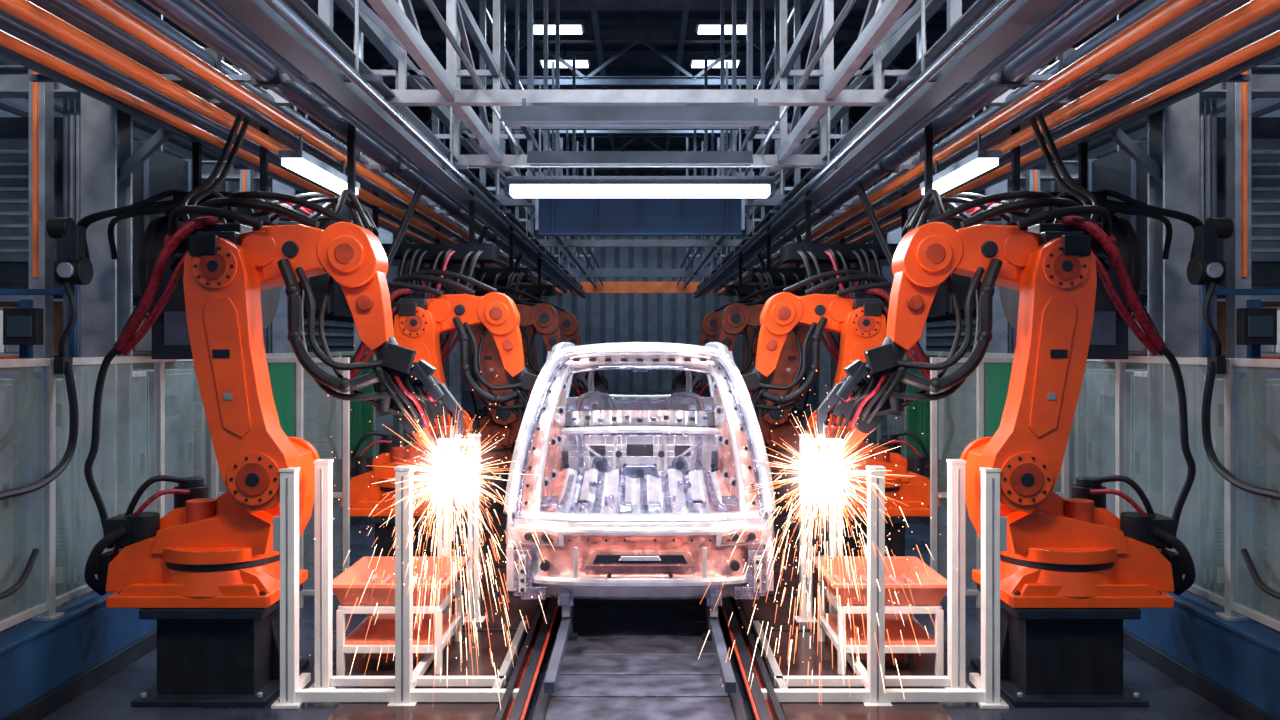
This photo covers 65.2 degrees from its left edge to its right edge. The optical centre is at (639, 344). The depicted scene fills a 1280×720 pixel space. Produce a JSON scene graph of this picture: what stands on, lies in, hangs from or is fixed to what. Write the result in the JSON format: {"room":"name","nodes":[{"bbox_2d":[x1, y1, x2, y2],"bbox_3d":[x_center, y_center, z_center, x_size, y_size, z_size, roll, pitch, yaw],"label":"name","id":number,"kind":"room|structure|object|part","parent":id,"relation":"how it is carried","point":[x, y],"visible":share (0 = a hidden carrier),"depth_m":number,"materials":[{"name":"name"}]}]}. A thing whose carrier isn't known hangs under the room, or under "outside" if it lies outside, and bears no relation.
{"room":"factory floor","nodes":[
{"label":"factory floor","id":0,"kind":"room"},
{"bbox_2d":[0,11,414,467],"bbox_3d":[-9.541,-2.550,20.000,0.218,9.300,52.000,0,0,0],"label":"wall","id":1,"kind":"structure","parent":0,"point":[339,336],"depth_m":21.55,"materials":[{"name":"metal"}]},
{"bbox_2d":[13,391,1266,719],"bbox_3d":[0.000,2.150,20.000,20.000,0.100,52.000,0,0,0],"label":"floor","id":2,"kind":"structure","parent":0,"point":[110,699],"depth_m":6.57,"materials":[{"name":"concrete"}]},
{"bbox_2d":[0,379,15,632],"bbox_3d":[-4.938,1.175,6.994,0.645,1.850,0.882,0,0,0],"label":"fence panel","id":3,"kind":"object","parent":2,"relation":"on","point":[6,385],"visible":0.79,"depth_m":7.32,"materials":[{"name":"glass"}]},
{"bbox_2d":[0,307,18,546],"bbox_3d":[-6.200,0.825,8.256,1.280,2.550,2.592,0,0,0],"label":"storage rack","id":4,"kind":"object","parent":2,"relation":"on","point":[6,351],"visible":0.1,"depth_m":9.09,"materials":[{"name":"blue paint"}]},
{"bbox_2d":[0,217,92,623],"bbox_3d":[-4.051,0.625,6.507,0.901,2.950,0.486,0,0,0],"label":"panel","id":5,"kind":"object","parent":2,"relation":"on","point":[23,326],"visible":0.84,"depth_m":6.49,"materials":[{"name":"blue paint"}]},
{"bbox_2d":[0,301,192,514],"bbox_3d":[-6.200,0.825,11.273,1.280,2.550,2.626,0,0,0],"label":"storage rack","id":6,"kind":"object","parent":2,"relation":"on","point":[144,347],"visible":0.02,"depth_m":10.17,"materials":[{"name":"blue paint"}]},
{"bbox_2d":[56,372,145,589],"bbox_3d":[-4.938,1.175,8.994,0.645,1.850,0.882,0,0,0],"label":"fence panel","id":7,"kind":"object","parent":2,"relation":"on","point":[139,378],"visible":0.24,"depth_m":8.57,"materials":[{"name":"glass"}]},
{"bbox_2d":[0,65,243,616],"bbox_3d":[-4.125,-1.900,7.591,2.150,8.000,0.452,0,0,0],"label":"steel column","id":8,"kind":"structure","parent":2,"relation":"on","point":[106,161],"depth_m":7.47,"materials":[{"name":"grey metal"}]},
{"bbox_2d":[133,369,193,514],"bbox_3d":[-4.938,1.175,9.994,0.645,1.850,0.882,0,0,0],"label":"fence panel","id":9,"kind":"object","parent":2,"relation":"on","point":[179,383],"visible":0.16,"depth_m":9.94,"materials":[{"name":"metal"}]},
{"bbox_2d":[0,477,363,719],"bbox_3d":[-3.455,1.850,9.500,0.210,0.500,13.040,0,0,0],"label":"plinth","id":10,"kind":"object","parent":2,"relation":"on","point":[45,666],"visible":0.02,"depth_m":5.94,"materials":[{"name":"blue paint"}]},
{"bbox_2d":[0,351,416,631],"bbox_3d":[-3.460,0.839,9.550,0.120,1.522,12.820,0,0,0],"label":"fence","id":11,"kind":"object","parent":2,"relation":"on","point":[360,416],"visible":0.19,"depth_m":6.13,"materials":[{"name":"metal"}]},
{"bbox_2d":[0,357,77,599],"bbox_3d":[-3.376,0.706,5.110,0.119,1.272,1.680,0,0,0],"label":"air hose","id":12,"kind":"object","parent":11,"relation":"attached to","point":[63,365],"visible":1,"depth_m":5.84,"materials":[{"name":"black rubber"}]},
{"bbox_2d":[202,402,226,497],"bbox_3d":[-4.938,1.175,12.394,0.645,1.850,0.882,0,0,0],"label":"fence panel","id":13,"kind":"object","parent":2,"relation":"on","point":[206,436],"visible":0.04,"depth_m":11.96,"materials":[{"name":"glass"}]},
{"bbox_2d":[166,327,267,476],"bbox_3d":[-6.200,0.825,14.400,1.280,2.550,2.480,0,0,0],"label":"fence panel","id":14,"kind":"object","parent":2,"relation":"on","point":[197,395],"visible":0.04,"depth_m":13.37,"materials":[{"name":"grey glass"}]},
{"bbox_2d":[202,69,302,352],"bbox_3d":[-4.125,-1.900,11.491,2.150,8.000,0.452,0,0,0],"label":"steel column","id":15,"kind":"structure","parent":2,"relation":"on","point":[278,342],"depth_m":11.37,"materials":[{"name":"grey metal"}]},
{"bbox_2d":[84,112,462,706],"bbox_3d":[-2.210,0.266,6.235,2.223,3.668,0.890,0,0,0],"label":"robot","id":16,"kind":"object","parent":2,"relation":"on","point":[207,570],"visible":0.97,"depth_m":5.94,"materials":[{"name":"orange metal"}]},
{"bbox_3d":[-2.355,0.175,5.990,0.630,1.610,0.380,0,0,0],"label":"arm","id":17,"kind":"part","parent":16,"relation":"part of","materials":[{"name":"orange paint"}]},
{"bbox_2d":[309,345,566,707],"bbox_3d":[-1.150,0.879,6.023,1.433,2.338,1.242,0,0,3],"label":"sparks","id":18,"kind":"object","parent":16,"relation":"attached to","point":[445,477],"visible":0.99,"depth_m":5.94},
{"bbox_2d":[211,357,349,607],"bbox_3d":[-2.875,1.100,8.000,1.095,2.000,0.050,0,0,0],"label":"fence","id":19,"kind":"object","parent":2,"relation":"on","point":[281,370],"visible":0.23,"depth_m":7.98,"materials":[{"name":"metal"}]},
{"bbox_2d":[354,24,414,456],"bbox_3d":[-4.125,-1.900,15.991,2.150,8.000,0.452,0,0,0],"label":"steel column","id":20,"kind":"structure","parent":2,"relation":"on","point":[385,237],"depth_m":15.87,"materials":[{"name":"grey metal"}]},
{"bbox_2d":[271,434,527,708],"bbox_3d":[-1.403,1.390,6.725,1.465,1.420,1.910,0,0,0],"label":"frame","id":21,"kind":"object","parent":2,"relation":"on","point":[293,695],"visible":0.84,"depth_m":5.86,"materials":[{"name":"metal"}]},
{"bbox_2d":[327,702,499,719],"bbox_3d":[-1.271,2.087,5.670,0.921,0.026,0.263,0,0,0],"label":"floor plate","id":22,"kind":"object","parent":2,"relation":"on","point":[346,710],"depth_m":5.69,"materials":[{"name":"metal"}]},
{"bbox_2d":[325,182,570,555],"bbox_3d":[-1.750,0.266,9.355,2.222,3.668,0.890,0,0,0],"label":"robot","id":23,"kind":"object","parent":2,"relation":"on","point":[419,321],"visible":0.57,"depth_m":9.10,"materials":[{"name":"orange metal"}]},
{"bbox_3d":[-1.895,0.319,9.110,0.630,1.337,0.380,0,0,0],"label":"arm","id":24,"kind":"part","parent":23,"relation":"part of","materials":[{"name":"orange paint"}]},
{"bbox_2d":[433,84,501,408],"bbox_3d":[-4.125,-1.900,21.991,2.150,8.000,0.452,0,0,0],"label":"steel column","id":25,"kind":"structure","parent":2,"relation":"on","point":[455,374],"depth_m":21.87,"materials":[{"name":"grey metal"}]},
{"bbox_2d":[423,516,540,688],"bbox_3d":[-1.271,2.087,9.066,0.921,0.026,6.055,0,0,0],"label":"floor plate","id":26,"kind":"object","parent":2,"relation":"on","point":[464,660],"depth_m":7.51,"materials":[{"name":"metal"}]},
{"bbox_2d":[333,556,469,675],"bbox_3d":[-1.590,1.802,6.700,0.760,0.595,0.840,0,0,0],"label":"stand","id":27,"kind":"object","parent":26,"relation":"on","point":[382,631],"visible":0.9,"depth_m":6.50,"materials":[{"name":"orange metal"}]},
{"bbox_2d":[441,226,596,516],"bbox_3d":[-1.630,0.266,12.655,2.223,3.668,0.890,0,0,0],"label":"robot","id":28,"kind":"object","parent":2,"relation":"on","point":[543,317],"visible":0.34,"depth_m":12.34,"materials":[{"name":"orange metal"}]},
{"bbox_3d":[-1.775,0.295,12.410,0.630,1.370,0.380,0,0,0],"label":"arm","id":29,"kind":"part","parent":28,"relation":"part of","materials":[{"name":"orange paint"}]},
{"bbox_2d":[471,253,607,454],"bbox_3d":[-1.630,0.266,16.455,2.223,3.668,0.890,0,0,0],"label":"robot","id":30,"kind":"object","parent":2,"relation":"on","point":[569,326],"visible":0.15,"depth_m":16.25,"materials":[{"name":"orange metal"}]},
{"bbox_3d":[-1.775,0.285,16.210,0.630,1.390,0.380,0,0,0],"label":"arm","id":31,"kind":"part","parent":30,"relation":"part of","materials":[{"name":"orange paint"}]},
{"bbox_2d":[494,597,785,719],"bbox_3d":[0.000,1.870,14.065,1.560,0.460,24.130,0,0,0],"label":"track","id":32,"kind":"object","parent":2,"relation":"on","point":[611,659],"visible":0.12,"depth_m":6.14,"materials":[{"name":"metal"}]},
{"bbox_2d":[503,342,776,616],"bbox_3d":[0.000,0.887,8.643,1.839,1.827,4.315,0,0,0],"label":"shell","id":33,"kind":"object","parent":32,"relation":"on","point":[639,493],"visible":0.98,"depth_m":7.03,"materials":[{"name":"metal"}]},
{"bbox_3d":[0.000,1.416,6.686,1.814,0.543,0.308,0,0,0],"label":"tail panel","id":34,"kind":"part","parent":33,"relation":"part of","materials":[{"name":"metal"}]},
{"bbox_3d":[0.000,1.715,8.550,1.040,0.170,4.100,0,0,0],"label":"skid frame","id":35,"kind":"part","parent":33,"relation":"part of","materials":[{"name":"grey metal"}]},
{"bbox_3d":[0.000,0.100,8.475,1.326,0.251,1.970,0,0,0],"label":"roof panel","id":36,"kind":"part","parent":33,"relation":"part of","materials":[{"name":"metal"}]},
{"bbox_2d":[672,253,808,453],"bbox_3d":[1.630,0.266,16.455,2.223,3.668,0.890,0,0,0],"label":"robot","id":37,"kind":"object","parent":2,"relation":"on","point":[710,326],"visible":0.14,"depth_m":16.25,"materials":[{"name":"orange metal"}]},
{"bbox_3d":[1.775,0.285,16.210,0.630,1.390,0.380,0,0,0],"label":"arm","id":38,"kind":"part","parent":37,"relation":"part of","materials":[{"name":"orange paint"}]},
{"bbox_2d":[683,226,838,516],"bbox_3d":[1.630,0.266,12.655,2.223,3.668,0.890,0,0,0],"label":"robot","id":39,"kind":"object","parent":2,"relation":"on","point":[735,317],"visible":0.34,"depth_m":12.34,"materials":[{"name":"orange metal"}]},
{"bbox_3d":[1.775,0.295,12.410,0.630,1.370,0.380,0,0,0],"label":"arm","id":40,"kind":"part","parent":39,"relation":"part of","materials":[{"name":"orange paint"}]},
{"bbox_2d":[739,516,856,688],"bbox_3d":[1.271,2.087,9.066,0.921,0.026,6.055,0,0,0],"label":"floor plate","id":41,"kind":"object","parent":2,"relation":"on","point":[804,650],"depth_m":7.54,"materials":[{"name":"metal"}]},
{"bbox_2d":[810,556,946,675],"bbox_3d":[1.590,1.802,6.700,0.760,0.595,0.840,0,0,0],"label":"stand","id":42,"kind":"object","parent":41,"relation":"on","point":[932,589],"visible":0.86,"depth_m":6.47,"materials":[{"name":"orange metal"}]},
{"bbox_2d":[778,84,846,408],"bbox_3d":[4.125,-1.900,21.991,2.150,8.000,0.452,0,0,0],"label":"steel column","id":43,"kind":"structure","parent":2,"relation":"on","point":[824,374],"depth_m":21.87,"materials":[{"name":"grey metal"}]},
{"bbox_2d":[709,182,954,555],"bbox_3d":[1.750,0.266,9.355,2.222,3.668,0.890,0,0,0],"label":"robot","id":44,"kind":"object","parent":2,"relation":"on","point":[860,321],"visible":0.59,"depth_m":9.09,"materials":[{"name":"orange metal"}]},
{"bbox_3d":[1.895,0.319,9.110,0.630,1.337,0.380,0,0,0],"label":"arm","id":45,"kind":"part","parent":44,"relation":"part of","materials":[{"name":"orange paint"}]},
{"bbox_2d":[780,702,952,719],"bbox_3d":[1.271,2.087,5.670,0.922,0.026,0.263,0,0,0],"label":"floor plate","id":46,"kind":"object","parent":2,"relation":"on","point":[791,710],"depth_m":5.69,"materials":[{"name":"metal"}]},
{"bbox_2d":[752,434,1008,708],"bbox_3d":[1.403,1.390,6.725,1.465,1.420,1.910,0,0,0],"label":"frame","id":47,"kind":"object","parent":2,"relation":"on","point":[986,695],"visible":0.84,"depth_m":5.84,"materials":[{"name":"metal"}]},
{"bbox_2d":[865,24,925,456],"bbox_3d":[4.125,-1.900,15.991,2.150,8.000,0.452,0,0,0],"label":"steel column","id":48,"kind":"structure","parent":2,"relation":"on","point":[891,423],"depth_m":15.87,"materials":[{"name":"grey metal"}]},
{"bbox_2d":[930,357,1068,607],"bbox_3d":[2.875,1.100,8.000,1.095,2.000,0.050,0,0,0],"label":"fence","id":49,"kind":"object","parent":2,"relation":"on","point":[997,370],"visible":0.23,"depth_m":7.98,"materials":[{"name":"metal"}]},
{"bbox_2d":[817,112,1195,706],"bbox_3d":[2.210,0.266,6.235,2.223,3.668,0.890,0,0,0],"label":"robot","id":50,"kind":"object","parent":2,"relation":"on","point":[1072,570],"visible":0.96,"depth_m":5.93,"materials":[{"name":"orange metal"}]},
{"bbox_2d":[670,352,961,698],"bbox_3d":[1.112,1.053,5.977,1.355,2.027,1.380,0,0,-41],"label":"sparks","id":51,"kind":"object","parent":50,"relation":"attached to","point":[824,475],"visible":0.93,"depth_m":5.93},
{"bbox_3d":[2.355,0.175,5.990,0.630,1.610,0.380,0,0,0],"label":"arm","id":52,"kind":"part","parent":50,"relation":"part of","materials":[{"name":"orange paint"}]},
{"bbox_2d":[977,69,1077,436],"bbox_3d":[4.125,-1.900,11.491,2.150,8.000,0.452,0,0,0],"label":"steel column","id":53,"kind":"structure","parent":2,"relation":"on","point":[1001,342],"depth_m":11.37,"materials":[{"name":"grey metal"}]},
{"bbox_2d":[1012,327,1113,476],"bbox_3d":[6.200,0.825,14.400,1.280,2.550,2.480,0,0,0],"label":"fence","id":54,"kind":"object","parent":2,"relation":"on","point":[1082,395],"visible":0.02,"depth_m":13.37,"materials":[{"name":"grey metal"}]},
{"bbox_2d":[1053,402,1077,497],"bbox_3d":[4.938,1.175,12.394,0.645,1.850,0.882,0,0,0],"label":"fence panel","id":55,"kind":"object","parent":2,"relation":"on","point":[1073,436],"visible":0.02,"depth_m":11.96,"materials":[{"name":"glass"}]},
{"bbox_2d":[863,351,1279,631],"bbox_3d":[3.460,0.839,9.550,0.120,1.522,12.820,0,0,0],"label":"fence","id":56,"kind":"object","parent":2,"relation":"on","point":[915,417],"visible":0.22,"depth_m":6.15,"materials":[{"name":"metal"}]},
{"bbox_2d":[1202,357,1279,599],"bbox_3d":[3.376,0.706,5.110,0.119,1.272,1.680,0,0,0],"label":"air hose","id":57,"kind":"object","parent":56,"relation":"attached to","point":[1215,365],"visible":1,"depth_m":5.84,"materials":[{"name":"black rubber"}]},
{"bbox_2d":[916,477,1279,719],"bbox_3d":[3.455,1.850,9.500,0.210,0.500,13.040,0,0,0],"label":"plinth","id":58,"kind":"object","parent":2,"relation":"on","point":[1234,666],"visible":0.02,"depth_m":5.92,"materials":[{"name":"blue paint"}]},
{"bbox_2d":[1086,369,1146,514],"bbox_3d":[4.938,1.175,9.994,0.645,1.850,0.882,0,0,0],"label":"fence panel","id":59,"kind":"object","parent":2,"relation":"on","point":[1100,383],"visible":0.21,"depth_m":9.94,"materials":[{"name":"glass"}]},
{"bbox_2d":[1036,65,1279,616],"bbox_3d":[4.125,-1.900,7.591,2.150,8.000,0.452,0,0,0],"label":"steel column","id":60,"kind":"structure","parent":2,"relation":"on","point":[1173,162],"depth_m":7.47,"materials":[{"name":"grey metal"}]},
{"bbox_2d":[1134,372,1223,589],"bbox_3d":[4.938,1.175,8.994,0.645,1.850,0.882,0,0,0],"label":"fence panel","id":61,"kind":"object","parent":2,"relation":"on","point":[1140,378],"visible":0.17,"depth_m":8.57,"materials":[{"name":"glass"}]},
{"bbox_2d":[1087,301,1279,514],"bbox_3d":[6.200,0.825,11.273,1.280,2.550,2.626,0,0,0],"label":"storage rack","id":62,"kind":"object","parent":2,"relation":"on","point":[1135,347],"visible":0.02,"depth_m":10.17,"materials":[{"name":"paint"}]},
{"bbox_2d":[1187,217,1279,623],"bbox_3d":[4.051,0.625,6.507,0.901,2.950,0.486,0,0,0],"label":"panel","id":63,"kind":"object","parent":2,"relation":"on","point":[1256,326],"visible":0.86,"depth_m":6.49,"materials":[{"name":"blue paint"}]},
{"bbox_2d":[1261,307,1279,546],"bbox_3d":[6.200,0.825,8.256,1.280,2.550,2.592,0,0,0],"label":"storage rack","id":64,"kind":"object","parent":2,"relation":"on","point":[1267,351],"visible":0.13,"depth_m":9.09,"materials":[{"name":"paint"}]},
{"bbox_2d":[1264,379,1279,632],"bbox_3d":[4.938,1.175,6.994,0.645,1.850,0.882,0,0,0],"label":"fence panel","id":65,"kind":"object","parent":2,"relation":"on","point":[1273,385],"visible":0.77,"depth_m":7.32,"materials":[{"name":"glass"}]},
{"bbox_2d":[314,11,965,186],"bbox_3d":[0.000,-7.145,20.020,20.000,0.210,52.040,0,0,0],"label":"ceiling","id":66,"kind":"structure","parent":0,"point":[639,60],"depth_m":24.70,"materials":[{"name":"black metal"}]},
{"bbox_2d":[526,20,584,33],"bbox_3d":[-1.720,-6.782,20.400,1.150,0.735,0.550,0,0,0],"label":"light","id":67,"kind":"object","parent":66,"relation":"hanging from","point":[566,26],"visible":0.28,"depth_m":20.20,"materials":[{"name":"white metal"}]},
{"bbox_2d":[539,43,590,67],"bbox_3d":[-1.720,-6.782,22.900,1.150,0.735,0.550,0,0,0],"label":"light","id":68,"kind":"object","parent":66,"relation":"hanging from","point":[582,61],"visible":0.69,"depth_m":22.65,"materials":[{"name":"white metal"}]},
{"bbox_2d":[689,43,740,67],"bbox_3d":[1.720,-6.782,22.900,1.150,0.735,0.550,0,0,0],"label":"light","id":69,"kind":"object","parent":66,"relation":"hanging from","point":[696,61],"visible":0.69,"depth_m":22.65,"materials":[{"name":"white metal"}]},
{"bbox_2d":[695,20,753,33],"bbox_3d":[1.720,-6.782,20.400,1.150,0.735,0.550,0,0,0],"label":"light","id":70,"kind":"object","parent":66,"relation":"hanging from","point":[702,26],"visible":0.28,"depth_m":20.20,"materials":[{"name":"white plastic"}]},
{"bbox_2d":[439,206,840,390],"bbox_3d":[0.000,-2.550,45.950,20.000,9.300,0.200,0,0,0],"label":"wall","id":71,"kind":"structure","parent":0,"point":[601,318],"depth_m":45.95,"materials":[{"name":"metal"}]},
{"bbox_2d":[470,0,809,175],"bbox_3d":[0.000,-6.060,21.500,14.120,1.320,47.000,0,0,0],"label":"roof","id":72,"kind":"structure","parent":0,"point":[509,61],"depth_m":20.66,"materials":[{"name":"grey metal"}]},
{"bbox_2d":[0,13,444,322],"bbox_3d":[-5.900,-3.510,18.965,1.760,5.980,20.070,0,0,0],"label":"wall","id":73,"kind":"structure","parent":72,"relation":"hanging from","point":[160,172],"depth_m":9.00,"materials":[{"name":"metal"}]},
{"bbox_2d":[0,0,1279,296],"bbox_3d":[0.000,-3.968,16.000,11.200,5.065,28.000,0,0,0],"label":"overhead pipework","id":74,"kind":"object","parent":72,"relation":"hanging from","point":[32,37],"visible":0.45,"depth_m":5.99,"materials":[{"name":"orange metal"}]},
{"bbox_2d":[76,122,378,358],"bbox_3d":[-2.931,-0.850,7.192,2.084,1.900,0.915,0,0,0],"label":"cable bundle","id":75,"kind":"object","parent":74,"relation":"attached to","point":[170,334],"visible":0.49,"depth_m":6.93,"materials":[{"name":"rubber"}]},
{"bbox_2d":[279,133,359,194],"bbox_3d":[-2.360,-1.345,7.450,0.160,0.250,1.400,0,0,0],"label":"fluorescent light","id":76,"kind":"object","parent":74,"relation":"hanging from","point":[299,161],"visible":0.96,"depth_m":7.11,"materials":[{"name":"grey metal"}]},
{"bbox_2d":[535,172,744,235],"bbox_3d":[0.000,-1.468,10.430,2.180,0.665,0.220,0,0,0],"label":"panel","id":77,"kind":"object","parent":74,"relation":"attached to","point":[553,216],"visible":0.75,"depth_m":10.36,"materials":[{"name":"blue paint"}]},
{"bbox_2d":[920,133,1000,194],"bbox_3d":[2.360,-1.345,7.450,0.160,0.250,1.400,0,0,0],"label":"fluorescent light","id":78,"kind":"object","parent":74,"relation":"hanging from","point":[980,161],"visible":0.96,"depth_m":7.11,"materials":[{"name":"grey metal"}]},
{"bbox_2d":[901,122,1203,358],"bbox_3d":[2.931,-0.850,7.192,2.084,1.900,0.915,0,0,0],"label":"cables","id":79,"kind":"object","parent":74,"relation":"attached to","point":[1109,334],"visible":0.38,"depth_m":6.93,"materials":[{"name":"rubber"}]},
{"bbox_2d":[28,0,1251,297],"bbox_3d":[0.000,-3.650,17.000,6.300,4.300,30.000,0,0,0],"label":"gantry","id":80,"kind":"object","parent":72,"relation":"hanging from","point":[396,33],"visible":0.57,"depth_m":7.62,"materials":[{"name":"grey metal"}]},
{"bbox_2d":[335,172,498,316],"bbox_3d":[-2.327,-0.992,10.338,1.653,1.616,0.625,0,0,0],"label":"cable bundle","id":81,"kind":"object","parent":80,"relation":"hanging from","point":[462,259],"visible":0.52,"depth_m":10.15,"materials":[{"name":"rubber"}]},
{"bbox_2d":[424,212,531,302],"bbox_3d":[-2.285,-1.000,13.537,1.629,1.600,0.625,0,0,0],"label":"cable bundle","id":82,"kind":"object","parent":80,"relation":"hanging from","point":[504,277],"visible":0.25,"depth_m":13.35,"materials":[{"name":"rubber"}]},
{"bbox_2d":[474,247,554,303],"bbox_3d":[-2.334,-0.993,17.337,1.668,1.613,0.625,0,0,0],"label":"cable bundle","id":83,"kind":"object","parent":80,"relation":"hanging from","point":[538,291],"visible":0.15,"depth_m":17.15,"materials":[{"name":"rubber"}]},
{"bbox_2d":[505,85,774,197],"bbox_3d":[0.000,-2.042,10.000,2.660,1.115,0.240,0,0,0],"label":"fluorescent light","id":84,"kind":"object","parent":80,"relation":"hanging from","point":[539,186],"visible":1,"depth_m":9.90,"materials":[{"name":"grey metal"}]},
{"bbox_2d":[500,98,779,125],"bbox_3d":[0.000,-1.610,6.910,1.900,0.180,0.260,0,0,0],"label":"crossbeam","id":85,"kind":"object","parent":80,"relation":"attached to","point":[523,115],"visible":1,"depth_m":6.83,"materials":[{"name":"grey metal"}]},
{"bbox_2d":[527,145,752,166],"bbox_3d":[0.000,-1.610,8.510,1.900,0.180,0.260,0,0,0],"label":"crossbeam","id":86,"kind":"object","parent":80,"relation":"attached to","point":[545,158],"visible":1,"depth_m":8.43,"materials":[{"name":"grey metal"}]},
{"bbox_2d":[725,247,805,303],"bbox_3d":[2.334,-0.993,17.337,1.668,1.613,0.625,0,0,0],"label":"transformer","id":87,"kind":"object","parent":80,"relation":"hanging from","point":[741,291],"visible":0.16,"depth_m":17.15,"materials":[{"name":"metal"}]},
{"bbox_2d":[748,212,855,302],"bbox_3d":[2.285,-1.000,13.537,1.629,1.600,0.625,0,0,0],"label":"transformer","id":88,"kind":"object","parent":80,"relation":"hanging from","point":[774,277],"visible":0.26,"depth_m":13.35,"materials":[{"name":"metal"}]},
{"bbox_2d":[781,172,944,316],"bbox_3d":[2.327,-0.992,10.338,1.653,1.616,0.625,0,0,0],"label":"cables","id":89,"kind":"object","parent":80,"relation":"hanging from","point":[817,259],"visible":0.54,"depth_m":10.15,"materials":[{"name":"rubber"}]},
{"bbox_2d":[835,13,1279,322],"bbox_3d":[5.900,-3.510,18.965,1.760,5.980,20.070,0,0,0],"label":"wall","id":90,"kind":"structure","parent":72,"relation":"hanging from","point":[1119,172],"depth_m":9.00,"materials":[{"name":"metal"}]},
{"bbox_2d":[134,0,1145,10],"bbox_3d":[0.000,-6.318,17.000,19.042,1.215,0.200,0,0,0],"label":"roof truss","id":91,"kind":"object","parent":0,"point":[418,5],"depth_m":16.99,"materials":[{"name":"grey metal"}]},
{"bbox_2d":[333,29,946,85],"bbox_3d":[0.000,-6.318,22.000,19.042,1.215,0.200,0,0,0],"label":"ceiling","id":92,"kind":"structure","parent":0,"point":[430,36],"depth_m":21.99,"materials":[{"name":"grey metal"}]},
{"bbox_2d":[319,88,960,133],"bbox_3d":[0.000,-6.318,27.000,19.042,1.215,0.200,0,0,0],"label":"roof truss","id":93,"kind":"object","parent":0,"point":[426,123],"depth_m":26.99,"materials":[{"name":"grey metal"}]},
{"bbox_2d":[462,134,817,154],"bbox_3d":[0.000,-6.318,32.000,19.042,1.215,0.200,0,0,0],"label":"roof truss","id":94,"kind":"object","parent":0,"point":[634,136],"depth_m":31.96,"materials":[{"name":"grey metal"}]},
{"bbox_2d":[413,167,866,194],"bbox_3d":[0.000,-6.318,38.000,19.042,1.215,0.200,0,0,0],"label":"roof truss","id":95,"kind":"object","parent":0,"point":[581,169],"depth_m":37.99,"materials":[{"name":"grey metal"}]},
{"bbox_2d":[865,11,1279,467],"bbox_3d":[9.541,-2.550,20.000,0.218,9.300,52.000,0,0,0],"label":"wall","id":96,"kind":"structure","parent":0,"point":[940,336],"depth_m":21.57,"materials":[{"name":"metal"}]}
]}

